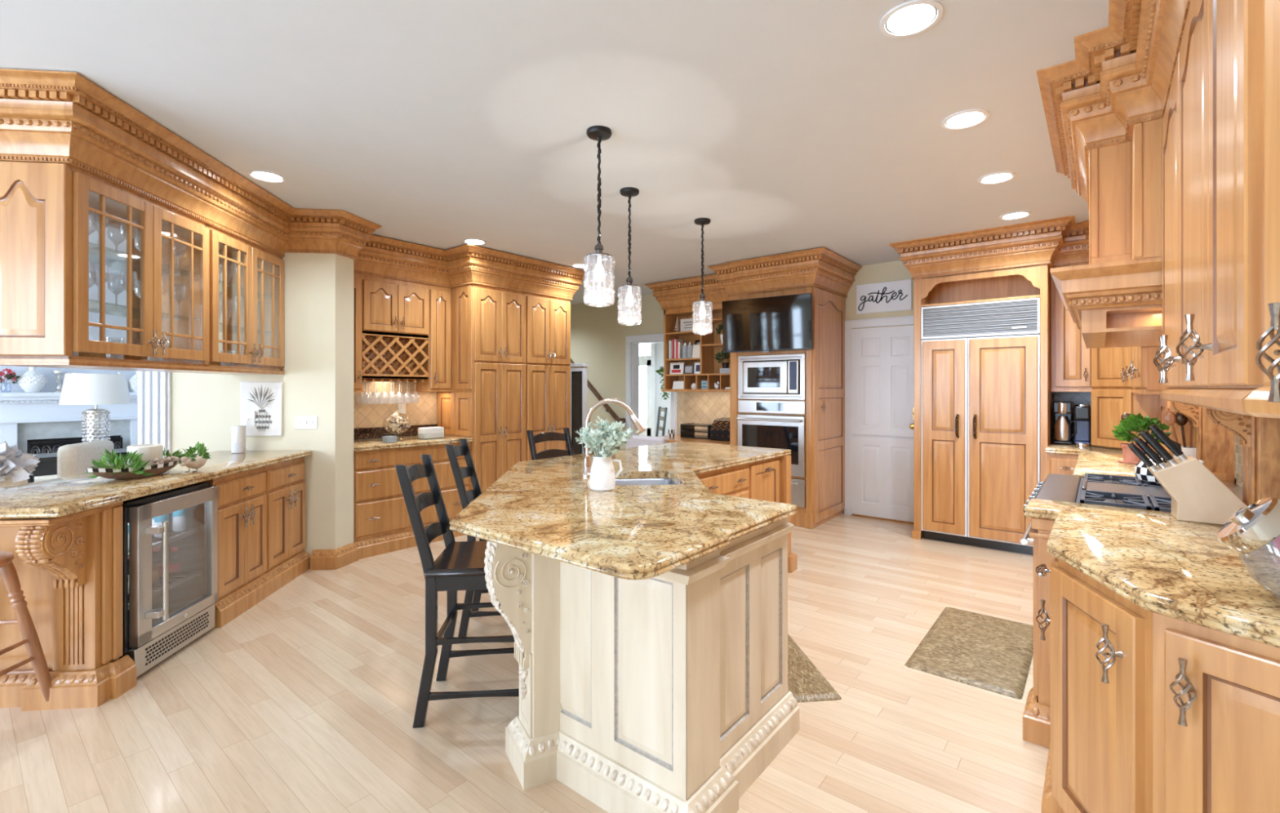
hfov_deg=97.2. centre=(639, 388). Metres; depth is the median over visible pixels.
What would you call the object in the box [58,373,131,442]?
table lamp
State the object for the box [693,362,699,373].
framed photo
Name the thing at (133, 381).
vase
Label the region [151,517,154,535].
drink can
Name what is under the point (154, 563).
bottle
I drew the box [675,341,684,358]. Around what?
cookbook
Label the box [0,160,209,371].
upper cabinet
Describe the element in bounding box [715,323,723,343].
potted plant
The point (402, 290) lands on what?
upper cabinet
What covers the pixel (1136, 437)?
knife
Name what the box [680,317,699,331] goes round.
box sign
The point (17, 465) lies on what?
throw
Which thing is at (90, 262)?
wine glass
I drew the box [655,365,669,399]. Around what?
trailing plant
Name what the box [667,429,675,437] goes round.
pencil cup
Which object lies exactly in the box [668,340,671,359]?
cookbook
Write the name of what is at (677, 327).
tree
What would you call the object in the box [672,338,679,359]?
cookbook
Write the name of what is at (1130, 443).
knife
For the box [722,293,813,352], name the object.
television
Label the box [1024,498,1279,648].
countertop
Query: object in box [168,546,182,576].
bottle
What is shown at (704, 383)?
cube
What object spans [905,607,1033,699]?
mat
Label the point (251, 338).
upper cabinet
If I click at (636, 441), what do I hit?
desk chair
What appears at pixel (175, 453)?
greenery
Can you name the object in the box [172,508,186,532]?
drink can
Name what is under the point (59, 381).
candlestick
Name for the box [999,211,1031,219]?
recessed light
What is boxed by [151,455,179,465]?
bead garland
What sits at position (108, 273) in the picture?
wine glass
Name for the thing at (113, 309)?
shelf
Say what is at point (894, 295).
wall sign
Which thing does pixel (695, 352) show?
greeting card
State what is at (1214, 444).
pilaster
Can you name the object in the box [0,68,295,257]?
trim
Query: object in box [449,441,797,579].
countertop
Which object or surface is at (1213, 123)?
upper cabinet
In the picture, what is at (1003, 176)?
recessed light
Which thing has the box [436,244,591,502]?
pantry cabinet
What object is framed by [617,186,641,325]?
pendant lamp
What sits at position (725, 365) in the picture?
potted plant
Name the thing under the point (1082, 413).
pod coffee maker
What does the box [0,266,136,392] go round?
wall
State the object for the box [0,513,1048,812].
floor
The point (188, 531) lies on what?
wire shelf
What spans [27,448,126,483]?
console table
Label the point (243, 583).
base cabinet
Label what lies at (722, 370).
book stack
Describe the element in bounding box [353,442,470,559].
base cabinet
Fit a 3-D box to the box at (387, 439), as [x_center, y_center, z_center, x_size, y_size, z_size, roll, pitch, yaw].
[-2.175,0.433,4.896,0.100,0.080,0.100,0,0,39]
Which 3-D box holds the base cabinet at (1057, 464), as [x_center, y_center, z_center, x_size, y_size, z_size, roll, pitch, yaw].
[3.315,0.953,3.910,0.845,0.874,2.290,0,0,39]
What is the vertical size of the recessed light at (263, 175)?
0.007 m
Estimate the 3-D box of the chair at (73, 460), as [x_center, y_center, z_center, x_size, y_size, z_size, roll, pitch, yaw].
[-4.402,0.900,4.202,0.570,0.980,0.520,0,0,-16]
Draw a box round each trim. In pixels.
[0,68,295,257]
[137,371,171,457]
[284,208,382,260]
[353,424,437,439]
[626,333,677,435]
[844,315,914,515]
[851,513,914,524]
[1036,0,1191,211]
[1052,219,1088,267]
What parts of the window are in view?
pane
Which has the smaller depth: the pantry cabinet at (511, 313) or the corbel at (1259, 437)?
the corbel at (1259, 437)
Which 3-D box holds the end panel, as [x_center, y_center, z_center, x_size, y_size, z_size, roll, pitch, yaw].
[-2.682,0.953,2.419,0.692,0.874,0.375,0,0,-6]
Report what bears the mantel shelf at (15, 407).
attached to the fireplace
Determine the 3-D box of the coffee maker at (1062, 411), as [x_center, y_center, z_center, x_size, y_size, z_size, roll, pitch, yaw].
[3.615,0.293,4.796,0.161,0.360,0.236,0,0,39]
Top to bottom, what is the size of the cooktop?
0.013 m
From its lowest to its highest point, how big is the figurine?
0.093 m
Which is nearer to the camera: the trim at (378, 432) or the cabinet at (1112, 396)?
the cabinet at (1112, 396)
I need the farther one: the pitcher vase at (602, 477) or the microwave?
the microwave
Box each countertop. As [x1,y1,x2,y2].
[0,449,312,518]
[353,435,472,451]
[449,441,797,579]
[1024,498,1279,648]
[1045,440,1156,477]
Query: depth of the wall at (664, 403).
11.65 m
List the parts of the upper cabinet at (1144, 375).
pull, door, pull, door, door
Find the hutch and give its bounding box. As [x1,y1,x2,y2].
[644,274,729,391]
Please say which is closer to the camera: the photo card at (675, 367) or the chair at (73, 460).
the chair at (73, 460)
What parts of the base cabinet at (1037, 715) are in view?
molding, post, pull, pull, door, drawer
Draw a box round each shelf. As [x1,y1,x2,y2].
[0,391,137,423]
[88,241,199,275]
[88,299,199,320]
[128,527,200,558]
[128,570,200,609]
[218,280,276,298]
[218,322,277,334]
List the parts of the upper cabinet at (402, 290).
door, pull, door, crown molding, pull, door, door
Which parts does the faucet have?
lever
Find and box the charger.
[245,411,256,426]
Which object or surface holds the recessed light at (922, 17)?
in the ceiling
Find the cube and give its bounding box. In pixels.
[701,380,707,389]
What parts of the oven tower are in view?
crown molding, warming drawer, pull, panel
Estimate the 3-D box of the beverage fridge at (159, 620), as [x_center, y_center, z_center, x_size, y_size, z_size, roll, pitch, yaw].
[-2.670,0.955,2.915,0.697,0.830,0.610,0,0,-6]
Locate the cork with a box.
[386,416,410,431]
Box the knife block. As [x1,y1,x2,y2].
[1148,455,1248,524]
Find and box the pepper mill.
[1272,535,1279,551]
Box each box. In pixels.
[382,435,396,443]
[710,417,729,441]
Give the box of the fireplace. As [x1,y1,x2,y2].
[0,391,137,453]
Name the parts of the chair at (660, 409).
post, post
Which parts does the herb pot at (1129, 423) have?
pot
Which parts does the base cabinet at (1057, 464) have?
drawer, pull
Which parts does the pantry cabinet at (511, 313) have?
panel, door, door, door, door, crown molding, door, door, door, door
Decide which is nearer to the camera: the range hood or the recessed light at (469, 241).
the range hood
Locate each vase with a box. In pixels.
[0,368,20,392]
[17,366,47,392]
[128,370,137,391]
[574,415,640,491]
[690,382,695,389]
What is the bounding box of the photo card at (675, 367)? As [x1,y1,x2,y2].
[669,362,684,374]
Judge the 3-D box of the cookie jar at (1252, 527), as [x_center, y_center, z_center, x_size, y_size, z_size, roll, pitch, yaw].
[1.441,0.371,1.225,0.262,0.255,0.196,0,0,39]
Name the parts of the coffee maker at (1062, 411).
carafe handle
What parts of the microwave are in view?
door, control panel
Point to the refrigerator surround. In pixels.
(1011, 262)
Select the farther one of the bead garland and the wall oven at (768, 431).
the wall oven at (768, 431)
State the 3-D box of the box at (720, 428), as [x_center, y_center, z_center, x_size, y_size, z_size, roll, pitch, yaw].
[1.089,0.490,6.683,0.440,0.259,0.306,0,0,39]
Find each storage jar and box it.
[682,342,687,358]
[687,342,693,358]
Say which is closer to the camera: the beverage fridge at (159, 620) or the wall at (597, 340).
the beverage fridge at (159, 620)
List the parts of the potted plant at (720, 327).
pot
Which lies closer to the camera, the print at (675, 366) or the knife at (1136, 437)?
the knife at (1136, 437)
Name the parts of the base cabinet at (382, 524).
molding, drawer, drawer, drawer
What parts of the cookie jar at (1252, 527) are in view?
lid, glass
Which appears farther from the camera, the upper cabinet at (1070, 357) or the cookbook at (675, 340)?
the cookbook at (675, 340)
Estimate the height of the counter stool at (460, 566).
1.075 m
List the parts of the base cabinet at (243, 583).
door, drawer, molding, pull, pull, pull, door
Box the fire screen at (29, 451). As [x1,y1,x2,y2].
[27,437,122,453]
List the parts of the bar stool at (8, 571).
seat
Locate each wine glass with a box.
[88,209,109,244]
[88,262,109,299]
[106,222,125,244]
[106,273,125,294]
[119,220,137,239]
[119,270,137,291]
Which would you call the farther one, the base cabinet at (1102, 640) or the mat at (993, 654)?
the mat at (993, 654)
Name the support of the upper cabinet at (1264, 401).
attached to the wall
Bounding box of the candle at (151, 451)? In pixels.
[126,444,163,466]
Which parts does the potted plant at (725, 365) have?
pot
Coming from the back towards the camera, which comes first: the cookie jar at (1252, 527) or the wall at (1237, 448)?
the wall at (1237, 448)
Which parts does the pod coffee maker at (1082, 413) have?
panel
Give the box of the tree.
[673,316,680,332]
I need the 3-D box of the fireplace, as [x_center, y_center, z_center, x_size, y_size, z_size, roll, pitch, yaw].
[-5.998,0.718,6.015,0.300,1.345,1.240,0,0,39]
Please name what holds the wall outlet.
attached to the tiled wall at (424, 411)
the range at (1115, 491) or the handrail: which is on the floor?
the range at (1115, 491)
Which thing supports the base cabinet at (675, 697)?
on the floor
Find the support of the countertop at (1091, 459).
on the base cabinet at (1057, 464)
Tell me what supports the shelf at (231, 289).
attached to the upper cabinet at (251, 338)
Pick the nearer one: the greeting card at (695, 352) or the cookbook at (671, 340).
the greeting card at (695, 352)
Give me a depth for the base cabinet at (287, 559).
4.03 m
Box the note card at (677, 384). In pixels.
[672,381,684,389]
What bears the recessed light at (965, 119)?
in the ceiling
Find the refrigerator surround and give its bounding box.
[888,215,1075,539]
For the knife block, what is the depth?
1.99 m
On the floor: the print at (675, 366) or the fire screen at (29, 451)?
the fire screen at (29, 451)
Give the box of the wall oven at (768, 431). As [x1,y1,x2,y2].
[737,400,805,477]
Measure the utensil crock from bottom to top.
0.352 m
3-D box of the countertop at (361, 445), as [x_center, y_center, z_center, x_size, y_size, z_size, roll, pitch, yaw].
[-2.194,0.494,5.183,0.643,0.041,1.090,0,0,39]
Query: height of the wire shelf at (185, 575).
0.022 m
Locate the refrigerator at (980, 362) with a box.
[920,297,1039,555]
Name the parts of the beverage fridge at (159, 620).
handle, kick plate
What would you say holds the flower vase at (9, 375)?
on the fireplace
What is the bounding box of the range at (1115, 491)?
[1020,473,1242,544]
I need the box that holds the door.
[852,324,914,522]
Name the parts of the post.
panel, molding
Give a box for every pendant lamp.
[583,125,614,306]
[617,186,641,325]
[692,217,712,334]
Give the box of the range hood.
[1049,118,1163,348]
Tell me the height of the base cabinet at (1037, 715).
0.874 m
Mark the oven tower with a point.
(820, 272)
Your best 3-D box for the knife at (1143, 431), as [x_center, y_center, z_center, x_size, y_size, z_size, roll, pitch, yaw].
[1.941,0.228,2.111,0.111,0.139,0.018,0,0,35]
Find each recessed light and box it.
[247,169,286,182]
[462,238,486,244]
[571,263,590,267]
[880,0,943,37]
[941,109,989,129]
[977,171,1016,184]
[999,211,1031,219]
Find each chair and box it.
[0,475,27,488]
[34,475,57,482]
[57,440,113,478]
[626,435,666,448]
[655,406,667,436]
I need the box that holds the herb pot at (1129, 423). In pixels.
[1111,412,1171,464]
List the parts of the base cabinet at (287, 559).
door, drawer, molding, pull, pull, door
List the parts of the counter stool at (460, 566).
post, post, seat, seat rail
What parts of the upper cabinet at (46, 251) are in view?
panel, door, door, pull, pull, door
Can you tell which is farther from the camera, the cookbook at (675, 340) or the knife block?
the cookbook at (675, 340)
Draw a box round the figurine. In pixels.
[714,381,719,389]
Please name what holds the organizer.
on the desk at (677, 437)
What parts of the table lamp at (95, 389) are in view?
lamp shade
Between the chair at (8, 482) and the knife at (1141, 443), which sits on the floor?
the chair at (8, 482)
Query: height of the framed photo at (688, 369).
0.115 m
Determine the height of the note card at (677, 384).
0.103 m
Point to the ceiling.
(787, 126)
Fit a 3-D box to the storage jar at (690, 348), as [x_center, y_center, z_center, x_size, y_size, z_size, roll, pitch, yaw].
[0.627,-0.476,7.050,0.070,0.210,0.068,0,0,39]
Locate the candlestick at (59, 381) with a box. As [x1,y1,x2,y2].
[51,371,66,392]
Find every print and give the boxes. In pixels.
[671,369,680,373]
[673,364,679,368]
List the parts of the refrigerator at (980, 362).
door, handle, handle, grille frame, door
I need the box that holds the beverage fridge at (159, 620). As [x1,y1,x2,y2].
[119,482,217,677]
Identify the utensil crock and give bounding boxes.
[1163,410,1196,459]
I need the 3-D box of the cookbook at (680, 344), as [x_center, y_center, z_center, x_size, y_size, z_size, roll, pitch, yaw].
[0.545,-0.476,7.201,0.026,0.210,0.170,0,0,39]
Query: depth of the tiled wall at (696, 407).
7.42 m
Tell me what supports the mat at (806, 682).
on the floor
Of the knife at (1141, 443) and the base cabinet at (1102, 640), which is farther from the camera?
the knife at (1141, 443)
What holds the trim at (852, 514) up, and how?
attached to the wall at (597, 340)
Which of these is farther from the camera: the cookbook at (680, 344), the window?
the window
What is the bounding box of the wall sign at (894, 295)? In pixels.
[856,279,911,314]
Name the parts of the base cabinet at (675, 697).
panel, molding, pull, drawer, cap molding, frame, drawer, pull, panel, door, pull, post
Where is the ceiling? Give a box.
[0,0,1109,304]
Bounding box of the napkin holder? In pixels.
[417,426,444,439]
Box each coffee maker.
[1053,400,1076,444]
[1073,404,1090,445]
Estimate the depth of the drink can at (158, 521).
2.98 m
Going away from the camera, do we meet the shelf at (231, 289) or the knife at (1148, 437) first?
the knife at (1148, 437)
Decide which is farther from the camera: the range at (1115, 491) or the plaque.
the plaque
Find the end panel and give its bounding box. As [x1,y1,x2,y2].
[0,501,136,711]
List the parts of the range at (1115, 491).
knob, rail, burner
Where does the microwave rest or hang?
attached to the oven tower
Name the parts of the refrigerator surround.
crown molding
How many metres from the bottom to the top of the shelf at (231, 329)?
0.008 m
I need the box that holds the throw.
[0,440,39,482]
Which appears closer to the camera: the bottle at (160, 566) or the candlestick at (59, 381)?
the bottle at (160, 566)
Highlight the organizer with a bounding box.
[680,422,711,439]
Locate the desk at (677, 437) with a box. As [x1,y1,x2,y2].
[659,434,729,444]
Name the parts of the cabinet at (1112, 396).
door, door, pull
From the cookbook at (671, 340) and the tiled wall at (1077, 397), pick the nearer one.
the tiled wall at (1077, 397)
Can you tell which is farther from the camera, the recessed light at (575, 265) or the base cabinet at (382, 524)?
the recessed light at (575, 265)
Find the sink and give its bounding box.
[614,478,676,485]
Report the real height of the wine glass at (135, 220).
0.200 m
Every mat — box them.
[787,634,841,702]
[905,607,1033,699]
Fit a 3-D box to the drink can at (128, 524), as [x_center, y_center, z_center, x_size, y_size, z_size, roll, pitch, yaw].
[-2.520,0.726,2.739,0.059,0.135,0.058,0,0,39]
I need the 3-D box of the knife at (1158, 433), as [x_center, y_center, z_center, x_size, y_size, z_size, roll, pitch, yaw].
[1.949,0.207,2.074,0.118,0.148,0.019,0,0,35]
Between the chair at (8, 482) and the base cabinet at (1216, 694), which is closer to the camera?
the base cabinet at (1216, 694)
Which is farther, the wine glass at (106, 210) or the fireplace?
the fireplace
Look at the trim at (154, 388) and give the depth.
4.20 m
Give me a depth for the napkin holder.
5.23 m
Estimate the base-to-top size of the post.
0.875 m
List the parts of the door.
knob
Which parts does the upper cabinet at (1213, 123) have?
pull, pull, door, pull, door, door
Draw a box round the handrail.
[570,359,625,423]
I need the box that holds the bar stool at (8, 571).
[0,551,51,701]
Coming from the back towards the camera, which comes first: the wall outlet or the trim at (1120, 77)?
the wall outlet
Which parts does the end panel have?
panel, cap molding, molding, corner post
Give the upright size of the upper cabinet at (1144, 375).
1.365 m
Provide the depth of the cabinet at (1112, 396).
4.43 m
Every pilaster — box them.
[1170,401,1234,483]
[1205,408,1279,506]
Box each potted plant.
[714,348,729,368]
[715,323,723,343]
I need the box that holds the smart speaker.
[231,425,245,453]
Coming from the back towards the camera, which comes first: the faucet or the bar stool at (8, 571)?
the faucet
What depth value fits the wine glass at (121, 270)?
2.97 m
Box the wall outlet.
[397,401,405,413]
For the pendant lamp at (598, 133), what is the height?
0.900 m
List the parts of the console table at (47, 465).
leg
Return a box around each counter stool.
[395,453,519,728]
[444,438,501,636]
[526,427,573,460]
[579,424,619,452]
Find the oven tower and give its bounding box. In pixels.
[707,247,862,528]
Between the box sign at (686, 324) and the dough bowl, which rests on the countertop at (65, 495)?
the dough bowl
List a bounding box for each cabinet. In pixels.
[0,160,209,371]
[158,223,284,374]
[201,466,271,627]
[264,457,310,593]
[353,234,451,391]
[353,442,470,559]
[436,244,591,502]
[555,454,799,812]
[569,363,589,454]
[1022,517,1057,812]
[1047,453,1078,475]
[1050,275,1092,391]
[1051,559,1152,812]
[1091,346,1159,451]
[1124,346,1168,394]
[1152,0,1265,416]
[1152,612,1279,812]
[1244,0,1279,418]
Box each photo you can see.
[684,364,693,373]
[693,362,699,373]
[694,340,699,344]
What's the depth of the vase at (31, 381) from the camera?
5.69 m
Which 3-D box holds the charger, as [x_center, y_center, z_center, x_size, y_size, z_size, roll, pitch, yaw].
[-2.977,0.318,4.274,0.154,0.296,0.053,0,0,-14]
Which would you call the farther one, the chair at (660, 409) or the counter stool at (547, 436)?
the chair at (660, 409)
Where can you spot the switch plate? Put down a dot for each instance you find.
(300, 422)
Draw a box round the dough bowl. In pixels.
[85,455,182,479]
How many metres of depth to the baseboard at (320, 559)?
4.34 m
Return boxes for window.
[639,342,655,436]
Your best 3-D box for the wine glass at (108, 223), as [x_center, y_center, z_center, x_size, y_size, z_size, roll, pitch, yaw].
[-2.844,-0.789,3.063,0.076,0.200,0.076,0,0,39]
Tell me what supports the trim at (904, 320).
attached to the wall at (597, 340)
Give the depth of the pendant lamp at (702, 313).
4.45 m
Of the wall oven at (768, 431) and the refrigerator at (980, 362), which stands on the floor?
the refrigerator at (980, 362)
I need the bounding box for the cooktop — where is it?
[1075,477,1159,510]
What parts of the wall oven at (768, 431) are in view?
handle, control panel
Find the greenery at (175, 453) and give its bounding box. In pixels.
[163,447,182,463]
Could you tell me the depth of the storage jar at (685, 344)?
7.07 m
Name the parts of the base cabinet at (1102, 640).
pull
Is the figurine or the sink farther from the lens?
the figurine
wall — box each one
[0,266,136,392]
[171,252,353,557]
[353,382,436,428]
[570,260,1053,448]
[655,342,671,436]
[676,391,729,435]
[1053,391,1091,442]
[1234,434,1242,488]
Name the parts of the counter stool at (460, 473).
post, post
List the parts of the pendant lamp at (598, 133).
stem, ring frame, lamp shade, bulb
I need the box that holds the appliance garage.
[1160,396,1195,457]
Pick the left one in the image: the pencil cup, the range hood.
the pencil cup
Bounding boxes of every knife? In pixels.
[1127,443,1146,466]
[1129,444,1158,471]
[1133,436,1158,466]
[1133,437,1160,467]
[1135,437,1168,468]
[1138,430,1169,463]
[1141,431,1177,465]
[1148,424,1187,460]
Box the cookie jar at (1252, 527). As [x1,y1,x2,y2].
[1217,497,1279,599]
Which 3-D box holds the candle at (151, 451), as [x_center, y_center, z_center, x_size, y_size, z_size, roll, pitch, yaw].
[-2.728,0.380,3.110,0.150,0.131,0.150,0,0,39]
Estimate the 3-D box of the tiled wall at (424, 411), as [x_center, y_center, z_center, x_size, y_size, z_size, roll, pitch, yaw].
[-2.440,0.130,5.386,0.009,0.480,1.093,0,0,39]
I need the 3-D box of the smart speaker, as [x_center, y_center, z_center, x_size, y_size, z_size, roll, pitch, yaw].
[-2.955,0.374,4.153,0.088,0.198,0.088,0,0,39]
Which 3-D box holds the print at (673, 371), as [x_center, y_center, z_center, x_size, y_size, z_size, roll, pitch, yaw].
[0.460,-0.216,7.178,0.140,0.040,0.003,0,-6,39]
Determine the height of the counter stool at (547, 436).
1.075 m
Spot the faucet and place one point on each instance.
(637, 424)
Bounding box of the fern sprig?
[84,448,155,478]
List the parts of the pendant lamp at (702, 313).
stem, ring frame, lamp shade, bulb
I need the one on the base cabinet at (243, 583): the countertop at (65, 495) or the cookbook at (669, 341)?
the countertop at (65, 495)
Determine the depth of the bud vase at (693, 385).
7.00 m
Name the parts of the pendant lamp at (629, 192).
stem, ring frame, lamp shade, bulb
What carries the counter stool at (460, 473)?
on the floor
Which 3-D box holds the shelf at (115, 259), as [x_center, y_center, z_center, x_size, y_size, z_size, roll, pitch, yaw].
[-2.789,-0.684,2.971,0.330,0.008,0.891,0,0,-6]
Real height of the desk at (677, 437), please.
0.770 m
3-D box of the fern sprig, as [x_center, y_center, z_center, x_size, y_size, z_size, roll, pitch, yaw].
[-2.671,0.384,2.903,0.333,0.153,0.246,0,0,21]
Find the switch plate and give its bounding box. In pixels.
[294,416,317,429]
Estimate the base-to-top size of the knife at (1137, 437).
0.127 m
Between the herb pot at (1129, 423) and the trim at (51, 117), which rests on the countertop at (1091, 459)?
the herb pot at (1129, 423)
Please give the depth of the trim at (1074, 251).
4.63 m
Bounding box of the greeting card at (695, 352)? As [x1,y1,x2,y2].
[692,344,699,358]
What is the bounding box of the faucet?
[582,398,645,476]
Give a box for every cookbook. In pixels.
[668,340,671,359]
[671,340,672,359]
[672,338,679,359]
[674,339,683,359]
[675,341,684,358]
[678,342,687,358]
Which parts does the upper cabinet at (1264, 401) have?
pull, door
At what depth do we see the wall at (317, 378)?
4.35 m
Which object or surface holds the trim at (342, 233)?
attached to the wall at (317, 378)
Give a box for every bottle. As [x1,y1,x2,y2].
[151,549,158,587]
[153,546,162,577]
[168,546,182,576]
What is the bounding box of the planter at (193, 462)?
[177,440,210,472]
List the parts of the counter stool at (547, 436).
post, post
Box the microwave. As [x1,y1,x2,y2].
[737,353,805,399]
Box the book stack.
[720,368,729,373]
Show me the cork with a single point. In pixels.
(396, 422)
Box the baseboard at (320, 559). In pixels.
[310,542,358,569]
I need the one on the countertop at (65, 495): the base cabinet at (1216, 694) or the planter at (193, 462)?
the planter at (193, 462)
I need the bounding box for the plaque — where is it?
[240,382,283,435]
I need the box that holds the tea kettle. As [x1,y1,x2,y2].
[1133,437,1204,484]
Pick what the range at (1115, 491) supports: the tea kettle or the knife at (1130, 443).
the tea kettle
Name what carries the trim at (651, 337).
attached to the wall at (597, 340)
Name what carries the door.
in the wall at (597, 340)
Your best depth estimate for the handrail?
8.39 m
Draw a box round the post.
[484,541,562,790]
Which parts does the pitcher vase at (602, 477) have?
handle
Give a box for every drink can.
[128,524,128,550]
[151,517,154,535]
[154,513,168,537]
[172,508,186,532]
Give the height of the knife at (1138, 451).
0.114 m
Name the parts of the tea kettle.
handle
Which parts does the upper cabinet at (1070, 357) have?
pull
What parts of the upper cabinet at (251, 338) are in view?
door, door, pull, pull, door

